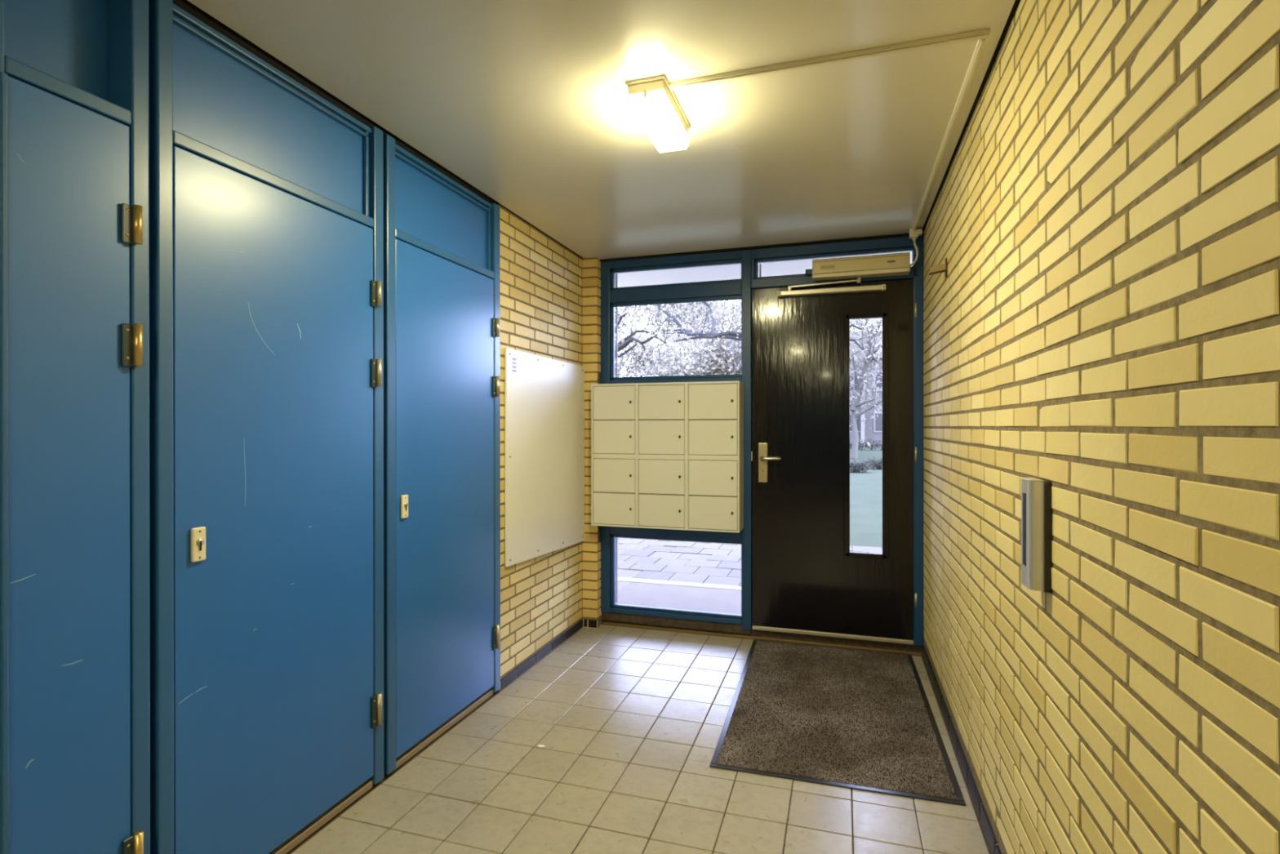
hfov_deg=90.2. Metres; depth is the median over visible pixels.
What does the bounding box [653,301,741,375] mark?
tree
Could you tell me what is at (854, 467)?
shrub
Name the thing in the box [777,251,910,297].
operator
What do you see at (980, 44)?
cable conduit
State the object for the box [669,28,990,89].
cable conduit
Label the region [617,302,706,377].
oak tree
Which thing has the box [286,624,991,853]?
floor
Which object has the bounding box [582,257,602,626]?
wall
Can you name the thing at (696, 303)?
tree
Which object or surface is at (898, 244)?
door frame
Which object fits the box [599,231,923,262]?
trim
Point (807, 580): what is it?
door
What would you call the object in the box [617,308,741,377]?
tree
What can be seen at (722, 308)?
sapling
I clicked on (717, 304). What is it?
sapling
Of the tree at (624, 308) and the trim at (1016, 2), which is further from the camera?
the tree at (624, 308)
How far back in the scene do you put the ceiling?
2.12 m
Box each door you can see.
[0,0,150,853]
[148,0,383,853]
[380,126,500,774]
[752,279,917,644]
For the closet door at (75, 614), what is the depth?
1.41 m
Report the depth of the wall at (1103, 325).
1.08 m
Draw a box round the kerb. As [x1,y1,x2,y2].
[615,576,741,590]
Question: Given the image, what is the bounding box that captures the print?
[512,357,515,372]
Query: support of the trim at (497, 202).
attached to the wall at (541, 278)
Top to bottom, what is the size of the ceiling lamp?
0.085 m
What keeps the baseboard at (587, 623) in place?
attached to the wall at (591, 272)
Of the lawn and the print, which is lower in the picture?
the lawn
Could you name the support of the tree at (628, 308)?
on the lawn
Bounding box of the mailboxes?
[591,380,743,533]
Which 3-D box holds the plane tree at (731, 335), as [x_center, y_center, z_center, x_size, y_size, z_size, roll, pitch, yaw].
[2.240,-4.318,13.580,9.142,11.214,9.434,0,0,18]
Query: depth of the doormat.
2.76 m
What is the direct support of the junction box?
attached to the wall at (1103, 325)
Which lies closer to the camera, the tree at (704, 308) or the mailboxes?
the mailboxes
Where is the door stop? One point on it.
(942, 268)
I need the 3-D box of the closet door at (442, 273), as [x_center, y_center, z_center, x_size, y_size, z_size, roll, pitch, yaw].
[-0.848,0.092,2.755,0.121,2.409,0.816,0,0,18]
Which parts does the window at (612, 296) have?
rail, rail, rail, panel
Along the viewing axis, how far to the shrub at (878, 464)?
19.26 m
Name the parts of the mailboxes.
mailbox door, mailbox door, mailbox door, mailbox door, mailbox door, mailbox door, mailbox door, mailbox door, mailbox door, mailbox door, mailbox door, mailbox door, casing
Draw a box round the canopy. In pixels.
[617,251,911,287]
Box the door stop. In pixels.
[928,257,947,277]
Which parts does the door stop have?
arm, wall plate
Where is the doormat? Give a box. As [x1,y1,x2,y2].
[709,640,966,805]
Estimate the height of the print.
0.072 m
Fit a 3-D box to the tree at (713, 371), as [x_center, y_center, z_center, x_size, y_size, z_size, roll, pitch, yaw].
[2.213,-1.574,27.118,7.160,5.720,6.602,0,0,-6]
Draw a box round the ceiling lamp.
[625,75,690,152]
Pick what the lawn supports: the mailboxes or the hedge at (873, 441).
the hedge at (873, 441)
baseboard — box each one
[499,619,582,690]
[582,618,597,628]
[921,644,1001,853]
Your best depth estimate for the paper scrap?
2.58 m
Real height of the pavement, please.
0.306 m
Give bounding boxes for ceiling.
[186,0,1015,259]
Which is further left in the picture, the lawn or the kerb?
the kerb
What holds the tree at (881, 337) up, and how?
on the lawn
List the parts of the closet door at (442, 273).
lock plate, transom panel, rail, sill, rail, cupboard door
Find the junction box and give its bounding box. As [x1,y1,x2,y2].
[909,227,922,266]
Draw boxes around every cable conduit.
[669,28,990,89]
[911,37,987,231]
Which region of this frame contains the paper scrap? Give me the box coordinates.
[537,744,546,747]
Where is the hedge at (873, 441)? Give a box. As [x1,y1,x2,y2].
[849,438,882,450]
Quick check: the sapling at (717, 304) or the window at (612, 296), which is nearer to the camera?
the window at (612, 296)
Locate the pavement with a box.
[615,537,882,586]
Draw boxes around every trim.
[497,202,582,257]
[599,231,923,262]
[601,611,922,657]
[922,0,1020,231]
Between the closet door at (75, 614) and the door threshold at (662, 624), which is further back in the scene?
the door threshold at (662, 624)
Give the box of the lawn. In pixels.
[849,445,882,547]
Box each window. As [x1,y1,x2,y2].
[600,249,752,630]
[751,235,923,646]
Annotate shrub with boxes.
[849,459,877,472]
[861,456,882,470]
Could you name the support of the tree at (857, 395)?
on the lawn
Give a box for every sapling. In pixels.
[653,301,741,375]
[672,301,739,369]
[685,300,741,355]
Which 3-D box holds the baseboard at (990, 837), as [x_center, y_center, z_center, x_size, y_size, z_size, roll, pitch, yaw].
[1.008,1.266,1.718,0.024,0.068,3.957,0,0,18]
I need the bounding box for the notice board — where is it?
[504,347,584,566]
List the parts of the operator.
arm, embossed plate, slide rail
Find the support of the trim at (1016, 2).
attached to the wall at (1103, 325)
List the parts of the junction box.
lid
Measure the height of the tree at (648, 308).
10.888 m
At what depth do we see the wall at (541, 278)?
3.53 m
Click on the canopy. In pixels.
(725, 272)
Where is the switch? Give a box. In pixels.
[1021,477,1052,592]
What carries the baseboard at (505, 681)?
attached to the wall at (541, 278)
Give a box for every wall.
[497,204,582,691]
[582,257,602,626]
[923,0,1279,853]
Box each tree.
[617,299,740,373]
[617,299,740,376]
[617,300,882,382]
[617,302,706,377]
[617,304,665,368]
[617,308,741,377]
[617,328,741,377]
[623,300,741,364]
[698,299,882,458]
[714,330,882,445]
[849,318,882,367]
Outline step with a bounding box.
[615,581,741,614]
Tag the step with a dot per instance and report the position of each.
(696, 598)
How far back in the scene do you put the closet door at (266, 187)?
1.84 m

